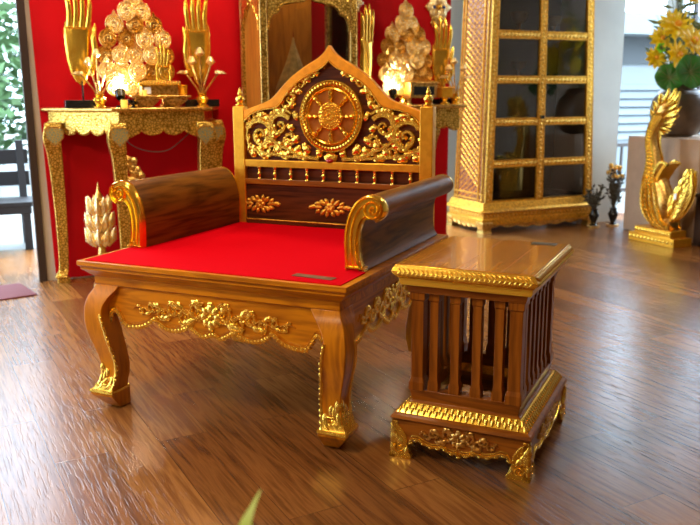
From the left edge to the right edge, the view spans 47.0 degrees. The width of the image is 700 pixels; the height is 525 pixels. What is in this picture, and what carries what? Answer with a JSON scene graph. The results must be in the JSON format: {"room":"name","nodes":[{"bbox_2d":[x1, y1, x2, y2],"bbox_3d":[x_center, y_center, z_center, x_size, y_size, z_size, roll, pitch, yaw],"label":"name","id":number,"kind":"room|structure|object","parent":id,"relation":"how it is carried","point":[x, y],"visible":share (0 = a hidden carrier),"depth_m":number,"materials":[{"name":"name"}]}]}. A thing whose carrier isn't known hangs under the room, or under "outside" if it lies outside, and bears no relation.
{"room":"house of worship","nodes":[
{"label":"house of worship","id":0,"kind":"room"},
{"bbox_2d":[24,0,93,280],"bbox_3d":[-0.652,-1.464,5.773,3.088,2.950,0.088,-5,13,-23],"label":"wall","id":1,"kind":"structure","parent":0,"point":[48,242],"depth_m":5.27,"materials":[{"name":"beige"}]},
{"bbox_2d":[15,0,46,281],"bbox_3d":[-2.085,-1.328,5.150,0.048,2.950,0.130,-5,13,-23],"label":"door frame","id":2,"kind":"structure","parent":1,"relation":"in","point":[20,6],"depth_m":5.20,"materials":[{"name":"black"}]},
{"bbox_2d":[29,0,450,276],"bbox_3d":[-0.626,-1.436,5.735,3.085,2.890,0.012,-5,13,-23],"label":"wall","id":3,"kind":"structure","parent":1,"relation":"attached to","point":[87,162],"depth_m":5.48,"materials":[{"name":"red paint"}]},
{"bbox_2d":[358,0,363,11],"bbox_3d":[0.012,-1.865,5.906,0.204,0.289,0.046,-5,13,-23],"label":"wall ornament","id":4,"kind":"object","parent":1,"relation":"attached to","point":[360,2],"visible":0.05,"depth_m":5.93,"materials":[{"name":"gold metal"}]},
{"bbox_2d":[425,0,450,32],"bbox_3d":[0.684,-1.919,6.197,0.228,0.323,0.052,-5,13,-23],"label":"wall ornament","id":5,"kind":"object","parent":1,"relation":"attached to","point":[437,8],"visible":0.87,"depth_m":6.19,"materials":[{"name":"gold metal"}]},
{"bbox_2d":[239,489,260,524],"bbox_3d":[-0.130,0.685,0.973,0.040,0.702,0.366,-1,12,-3],"label":"plant leaf","id":6,"kind":"object","parent":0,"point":[247,518],"visible":1,"depth_m":1.03,"materials":[{"name":"green plant"}]},
{"bbox_2d":[0,212,699,524],"bbox_3d":[0.401,0.615,3.154,8.800,0.060,8.800,-5,13,-23],"label":"floor","id":7,"kind":"structure","parent":0,"point":[207,425],"depth_m":3.04,"materials":[{"name":"brown wood"}]},
{"bbox_2d":[0,283,36,300],"bbox_3d":[-2.466,0.232,4.877,1.000,0.008,0.390,-9,15,-36],"label":"doormat","id":8,"kind":"object","parent":7,"relation":"on","point":[17,290],"visible":1,"depth_m":5.08,"materials":[{"name":"pink fabric"}]},
{"bbox_2d":[84,182,116,286],"bbox_3d":[-1.610,-0.182,5.206,0.202,0.680,0.192,-5,13,-23],"label":"ornament","id":9,"kind":"object","parent":7,"relation":"on","point":[102,221],"visible":0.94,"depth_m":5.14,"materials":[{"name":"gold metal"}]},
{"bbox_2d":[41,106,225,283],"bbox_3d":[-1.361,-0.446,5.332,1.189,1.143,0.475,-5,13,-23],"label":"console table","id":10,"kind":"object","parent":7,"relation":"on","point":[119,124],"visible":0.7,"depth_m":5.14,"materials":[{"name":"gold metal"}]},
{"bbox_2d":[64,0,98,107],"bbox_3d":[-1.692,-1.361,5.037,0.230,0.771,0.120,-5,13,-23],"label":"gilded hand","id":11,"kind":"object","parent":10,"relation":"on","point":[78,33],"visible":0.89,"depth_m":5.03},
{"bbox_2d":[72,48,124,107],"bbox_3d":[-1.550,-1.135,4.961,0.322,0.359,0.115,-5,13,-23],"label":"vase","id":12,"kind":"object","parent":10,"relation":"on","point":[99,100],"visible":1,"depth_m":4.96,"materials":[{"name":"gold metal"}]},
{"bbox_2d":[114,88,124,107],"bbox_3d":[-1.457,-1.045,5.107,0.068,0.122,0.081,-5,13,-23],"label":"spotlight","id":13,"kind":"object","parent":10,"relation":"on","point":[119,93],"visible":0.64,"depth_m":5.08,"materials":[{"name":"black paint"}]},
{"bbox_2d":[120,100,127,107],"bbox_3d":[-1.408,-0.989,5.019,0.044,0.048,0.043,5,13,24],"label":"votive candle","id":14,"kind":"object","parent":10,"relation":"on","point":[124,103],"visible":1,"depth_m":5.00,"materials":[{"name":"yellow wax"}]},
{"bbox_2d":[127,98,138,107],"bbox_3d":[-1.361,-1.002,5.060,0.068,0.056,0.068,11,16,42],"label":"flower","id":15,"kind":"object","parent":10,"relation":"on","point":[132,102],"visible":0.98,"depth_m":5.04,"materials":[{"name":"black paint"}]},
{"bbox_2d":[98,0,174,106],"bbox_3d":[-1.381,-1.394,5.171,0.494,0.778,0.140,-5,13,-21],"label":"flower arrangement","id":16,"kind":"object","parent":10,"relation":"on","point":[134,12],"visible":0.8,"depth_m":5.13,"materials":[{"name":"gold metal"}]},
{"bbox_2d":[127,133,188,151],"bbox_3d":[-1.260,-0.784,5.240,0.465,0.134,0.006,-5,13,-23],"label":"cable","id":17,"kind":"object","parent":10,"relation":"hanging from","point":[188,133],"visible":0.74,"depth_m":5.26,"materials":[{"name":"brown plastic"}]},
{"bbox_2d":[128,80,190,107],"bbox_3d":[-1.215,-1.076,5.136,0.370,0.175,0.166,-5,13,-23],"label":"offering box","id":18,"kind":"object","parent":10,"relation":"on","point":[167,90],"visible":0.98,"depth_m":5.09,"materials":[{"name":"gold metal"}]},
{"bbox_2d":[128,95,190,98],"bbox_3d":[-1.216,-1.056,5.142,0.370,0.022,0.160,-5,13,-23],"label":"tray","id":19,"kind":"object","parent":18,"relation":"on","point":[140,96],"depth_m":5.09,"materials":[{"name":"gold metal"}]},
{"bbox_2d":[178,85,187,94],"bbox_3d":[-1.083,-1.114,5.202,0.080,0.066,0.080,5,13,24],"label":"cup","id":20,"kind":"object","parent":18,"relation":"on","point":[183,89],"visible":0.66,"depth_m":5.17,"materials":[{"name":"gold metal"}]},
{"bbox_2d":[155,43,171,106],"bbox_3d":[-1.207,-1.216,5.226,0.096,0.404,0.063,3,12,13],"label":"gilded hand","id":21,"kind":"object","parent":10,"relation":"on","point":[162,63],"visible":0.71,"depth_m":5.21},
{"bbox_2d":[182,0,219,106],"bbox_3d":[-1.006,-1.426,5.334,0.230,0.771,0.120,-5,13,-23],"label":"gilded hand","id":22,"kind":"object","parent":10,"relation":"on","point":[196,34],"visible":0.86,"depth_m":5.31},
{"bbox_2d":[177,48,226,106],"bbox_3d":[-0.961,-1.200,5.215,0.338,0.376,0.121,-5,13,-23],"label":"vase","id":23,"kind":"object","parent":10,"relation":"on","point":[202,99],"visible":1,"depth_m":5.21,"materials":[{"name":"gold metal"}]},
{"bbox_2d":[77,45,453,447],"bbox_3d":[-0.317,-0.184,3.333,1.249,1.435,1.110,5,13,24],"label":"throne","id":24,"kind":"object","parent":7,"relation":"on","point":[335,176],"visible":0.91,"depth_m":3.29,"materials":[{"name":"brown wood"}]},
{"bbox_2d":[85,222,364,285],"bbox_3d":[-0.320,-0.065,3.335,1.094,0.004,1.033,5,13,24],"label":"seat cushion","id":25,"kind":"object","parent":24,"relation":"on","point":[261,253],"depth_m":3.15,"materials":[{"name":"red fabric"}]},
{"bbox_2d":[291,273,335,279],"bbox_3d":[-0.124,0.049,2.771,0.160,0.002,0.038,6,13,27],"label":"name plate","id":26,"kind":"object","parent":24,"relation":"on","point":[296,274],"visible":1,"depth_m":2.77,"materials":[{"name":"brown"}]},
{"bbox_2d":[239,0,357,108],"bbox_3d":[-0.348,-1.095,5.465,0.680,2.350,0.474,-5,13,-23],"label":"display cabinet","id":27,"kind":"object","parent":7,"relation":"on","point":[267,27],"visible":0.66,"depth_m":5.42,"materials":[{"name":"gold mirror"}]},
{"bbox_2d":[275,34,302,93],"bbox_3d":[-0.376,-1.041,5.454,0.254,1.010,0.203,-5,13,-23],"label":"pointed spire","id":28,"kind":"object","parent":27,"relation":"in","point":[293,64],"visible":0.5,"depth_m":5.36,"materials":[{"name":"gold metal"}]},
{"bbox_2d":[407,104,466,150],"bbox_3d":[0.402,-0.615,6.105,1.014,1.143,0.452,-5,13,-23],"label":"console table","id":29,"kind":"object","parent":7,"relation":"on","point":[448,116],"visible":0.11,"depth_m":5.96,"materials":[{"name":"gold metal"}]},
{"bbox_2d":[359,4,373,76],"bbox_3d":[0.123,-1.505,5.830,0.114,0.714,0.218,9,15,37],"label":"gilded hand","id":30,"kind":"object","parent":29,"relation":"on","point":[366,42],"visible":0.72,"depth_m":5.77},
{"bbox_2d":[388,88,397,99],"bbox_3d":[0.313,-1.199,5.810,0.068,0.122,0.081,-5,13,-23],"label":"spotlight","id":31,"kind":"object","parent":29,"relation":"on","point":[393,93],"visible":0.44,"depth_m":5.78,"materials":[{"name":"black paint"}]},
{"bbox_2d":[377,0,432,104],"bbox_3d":[0.401,-1.549,5.924,0.454,0.759,0.140,-5,13,-21],"label":"ornament","id":32,"kind":"object","parent":29,"relation":"on","point":[396,59],"visible":0.88,"depth_m":5.88,"materials":[{"name":"gold metal"}]},
{"bbox_2d":[401,79,438,104],"bbox_3d":[0.515,-1.254,5.914,0.240,0.185,0.140,-5,13,-23],"label":"offering box","id":33,"kind":"object","parent":29,"relation":"on","point":[415,88],"visible":0.85,"depth_m":5.86,"materials":[{"name":"gold metal"}]},
{"bbox_2d":[432,16,453,103],"bbox_3d":[0.687,-1.516,6.039,0.198,0.646,0.103,-2,12,-7],"label":"gilded hand","id":34,"kind":"object","parent":29,"relation":"on","point":[441,47],"visible":0.76,"depth_m":6.02},
{"bbox_2d":[437,87,453,104],"bbox_3d":[0.699,-1.229,5.936,0.104,0.125,0.092,-5,13,-23],"label":"bowl","id":35,"kind":"object","parent":29,"relation":"on","point":[444,93],"visible":1,"depth_m":5.90,"materials":[{"name":"gold metal"}]},
{"bbox_2d":[439,57,472,103],"bbox_3d":[0.785,-1.349,5.976,0.307,0.342,0.110,-5,13,-23],"label":"flower arrangement","id":36,"kind":"object","parent":29,"relation":"on","point":[454,100],"visible":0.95,"depth_m":5.97,"materials":[{"name":"gold metal"}]},
{"bbox_2d":[389,236,573,482],"bbox_3d":[0.483,0.298,2.875,0.491,0.676,0.621,5,13,25],"label":"side table","id":37,"kind":"object","parent":7,"relation":"on","point":[527,397],"visible":1,"depth_m":2.67,"materials":[{"name":"brown wood"}]},
{"bbox_2d":[531,242,556,245],"bbox_3d":[0.716,-0.069,2.972,0.090,0.002,0.048,5,13,25],"label":"tag","id":38,"kind":"object","parent":37,"relation":"on","point":[535,243],"visible":1,"depth_m":2.97,"materials":[{"name":"brown"}]},
{"bbox_2d":[447,0,599,233],"bbox_3d":[1.623,-1.663,7.394,1.320,2.658,0.655,-5,13,-23],"label":"tall cabinet","id":39,"kind":"object","parent":7,"relation":"on","point":[505,161],"visible":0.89,"depth_m":7.35,"materials":[{"name":"gold metal"}]},
{"bbox_2d":[512,61,525,75],"bbox_3d":[1.512,-1.719,7.220,0.136,0.160,0.133,-5,13,-23],"label":"goblet","id":40,"kind":"object","parent":39,"relation":"in","point":[518,66],"visible":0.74,"depth_m":7.17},
{"bbox_2d":[512,61,525,69],"bbox_3d":[1.512,-1.762,7.211,0.136,0.074,0.133,-5,13,-23],"label":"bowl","id":41,"kind":"object","parent":40,"relation":"on","point":[517,65],"depth_m":7.17,"materials":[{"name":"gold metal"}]},
{"bbox_2d":[511,12,528,29],"bbox_3d":[1.502,-2.110,7.134,0.170,0.200,0.166,-5,13,-23],"label":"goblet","id":42,"kind":"object","parent":39,"relation":"in","point":[519,18],"visible":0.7,"depth_m":7.08,"materials":[{"name":"grey glass"}]},
{"bbox_2d":[492,39,582,199],"bbox_3d":[1.627,-1.530,7.415,1.154,1.812,0.414,-5,13,-23],"label":"door","id":43,"kind":"structure","parent":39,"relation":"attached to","point":[520,98],"depth_m":7.65,"materials":[{"name":"gold metal"}]},
{"bbox_2d":[548,16,562,30],"bbox_3d":[1.849,-2.133,7.287,0.153,0.180,0.149,-5,13,-23],"label":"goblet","id":44,"kind":"object","parent":39,"relation":"in","point":[554,21],"visible":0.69,"depth_m":7.23,"materials":[{"name":"grey glass"}]},
{"bbox_2d":[582,184,607,227],"bbox_3d":[2.276,-0.536,7.484,0.228,0.409,0.175,5,13,24],"label":"plant","id":45,"kind":"object","parent":7,"relation":"on","point":[593,200],"visible":1,"depth_m":7.46,"materials":[{"name":"black paint"}]},
{"bbox_2d":[606,163,625,226],"bbox_3d":[2.472,-0.634,7.524,0.185,0.584,0.236,-3,12,-13],"label":"plant","id":46,"kind":"object","parent":7,"relation":"on","point":[613,214],"visible":1,"depth_m":7.50,"materials":[{"name":"black paint"}]},
{"bbox_2d":[623,135,699,242],"bbox_3d":[2.924,-0.671,7.048,0.626,0.846,0.885,-5,13,-23],"label":"pedestal","id":47,"kind":"object","parent":7,"relation":"on","point":[686,150],"visible":0.52,"depth_m":6.87,"materials":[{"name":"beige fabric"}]},
{"bbox_2d":[649,84,699,136],"bbox_3d":[2.867,-1.332,7.031,0.470,0.454,0.470,5,13,24],"label":"flower vase","id":48,"kind":"object","parent":47,"relation":"on","point":[687,124],"visible":0.46,"depth_m":6.84,"materials":[{"name":"silver metal"}]},
{"bbox_2d":[654,63,681,90],"bbox_3d":[2.688,-1.564,6.781,0.241,0.231,0.098,3,12,13],"label":"lotus leaf","id":49,"kind":"object","parent":48,"relation":"in","point":[666,77],"visible":0.91,"depth_m":6.79,"materials":[{"name":"green plant"}]},
{"bbox_2d":[645,0,699,64],"bbox_3d":[2.820,-1.957,6.921,0.402,0.984,0.676,-5,13,-21],"label":"stems","id":50,"kind":"object","parent":48,"relation":"on","point":[680,3],"visible":0.29,"depth_m":6.88,"materials":[{"name":"green"}]},
{"bbox_2d":[645,47,666,69],"bbox_3d":[2.664,-1.774,6.987,0.210,0.200,0.089,-3,12,-11],"label":"flower","id":51,"kind":"object","parent":50,"relation":"attached to","point":[655,58],"visible":0.98,"depth_m":6.98,"materials":[{"name":"yellow plant"}]},
{"bbox_2d":[657,43,666,52],"bbox_3d":[2.683,-1.849,6.934,0.085,0.082,0.036,-3,12,-11],"label":"lotus leaf","id":52,"kind":"object","parent":50,"relation":"attached to","point":[660,48],"visible":1,"depth_m":6.93,"materials":[{"name":"green plant"}]},
{"bbox_2d":[649,27,672,49],"bbox_3d":[2.711,-1.939,6.961,0.228,0.223,0.121,0,12,-1],"label":"flower","id":53,"kind":"object","parent":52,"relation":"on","point":[658,36],"visible":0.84,"depth_m":6.96,"materials":[{"name":"yellow plant"}]},
{"bbox_2d":[659,8,695,40],"bbox_3d":[2.773,-2.012,6.803,0.331,0.279,0.201,-1,12,-2],"label":"flower","id":54,"kind":"object","parent":50,"relation":"attached to","point":[674,22],"visible":0.95,"depth_m":6.79,"materials":[{"name":"yellow plant"}]},
{"bbox_2d":[667,39,690,67],"bbox_3d":[2.758,-1.736,6.725,0.253,0.251,0.108,-8,14,-32],"label":"flower","id":55,"kind":"object","parent":50,"relation":"attached to","point":[677,52],"visible":0.86,"depth_m":6.71,"materials":[{"name":"yellow plant"}]},
{"bbox_2d":[680,25,699,54],"bbox_3d":[2.829,-1.820,6.613,0.295,0.260,0.181,-6,13,-27],"label":"flower","id":56,"kind":"object","parent":50,"relation":"attached to","point":[691,39],"visible":1,"depth_m":6.59,"materials":[{"name":"yellow plant"}]},
{"bbox_2d":[677,55,699,88],"bbox_3d":[2.788,-1.554,6.557,0.282,0.273,0.093,-4,12,-19],"label":"lotus leaf","id":57,"kind":"object","parent":48,"relation":"in","point":[688,67],"visible":1,"depth_m":6.56,"materials":[{"name":"green plant"}]},
{"bbox_2d":[628,88,696,248],"bbox_3d":[2.586,-0.774,6.540,0.262,1.259,0.579,-5,13,-23],"label":"statue","id":58,"kind":"object","parent":7,"relation":"on","point":[663,208],"visible":1,"depth_m":6.55,"materials":[{"name":"gold metal"}]},
{"bbox_2d":[693,193,699,246],"bbox_3d":[3.018,-0.311,6.339,0.330,0.430,0.560,-5,13,-23],"label":"wooden stand","id":59,"kind":"object","parent":7,"relation":"on","point":[696,235],"visible":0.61,"depth_m":6.49,"materials":[{"name":"black"}]},
{"bbox_2d":[447,0,463,211],"bbox_3d":[1.387,-1.891,7.775,1.200,2.950,0.120,-5,13,-23],"label":"wall","id":60,"kind":"structure","parent":0,"point":[456,5],"depth_m":7.54,"materials":[{"name":"grey paint"}]},
{"bbox_2d":[551,0,625,223],"bbox_3d":[2.272,-1.871,7.661,0.425,2.950,0.430,-5,13,-23],"label":"wall pillar","id":61,"kind":"structure","parent":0,"point":[609,20],"depth_m":7.57,"materials":[{"name":"grey paint"}]},
{"bbox_2d":[660,0,699,135],"bbox_3d":[4.400,-1.226,4.530,0.120,2.950,6.900,-5,13,-23],"label":"wall","id":62,"kind":"structure","parent":0,"point":[669,2],"depth_m":7.43,"materials":[{"name":"grey paint"}]},
{"bbox_2d":[678,0,699,132],"bbox_3d":[3.197,-2.019,7.106,0.040,1.740,0.820,-5,13,-23],"label":"window","id":63,"kind":"structure","parent":62,"relation":"in","point":[696,6],"depth_m":7.24,"materials":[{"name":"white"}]},
{"label":"outside","id":64,"kind":"structure","parent":0,"visible":0},
{"bbox_2d":[0,128,625,250],"bbox_3d":[-4.794,-1.100,11.729,52.000,0.156,46.000,-5,13,-23],"label":"ground","id":65,"kind":"structure","parent":64,"point":[11,230],"depth_m":8.54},
{"bbox_2d":[0,0,25,165],"bbox_3d":[-5.768,-2.812,11.125,2.968,3.583,3.102,5,13,24],"label":"leafy tree","id":66,"kind":"object","parent":65,"relation":"on","point":[8,45],"visible":0.68,"depth_m":11.30,"materials":[{"name":"green plant"}]},
{"bbox_2d":[0,140,33,249],"bbox_3d":[-3.457,-0.462,6.314,1.840,0.920,0.522,-5,13,-23],"label":"garden bench","id":67,"kind":"object","parent":65,"relation":"on","point":[22,204],"visible":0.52,"depth_m":6.73,"materials":[{"name":"black"}]},
{"bbox_2d":[615,143,627,201],"bbox_3d":[2.438,-1.004,9.329,2.100,0.700,0.041,-5,13,-23],"label":"metal railing","id":68,"kind":"object","parent":65,"relation":"on","point":[621,145],"visible":0.03,"depth_m":9.63,"materials":[{"name":"black"}]},
{"bbox_2d":[616,12,699,175],"bbox_3d":[4.365,-2.526,12.374,14.100,2.420,0.950,-5,13,-23],"label":"building","id":69,"kind":"structure","parent":65,"relation":"on","point":[639,87],"depth_m":12.41,"materials":[{"name":"grey paint"}]},
{"bbox_2d":[617,84,696,139],"bbox_3d":[4.709,-2.400,12.743,6.600,0.859,0.255,-5,13,-23],"label":"shutter","id":70,"kind":"object","parent":69,"relation":"hanging from","point":[635,99],"depth_m":12.53,"materials":[{"name":"grey"}]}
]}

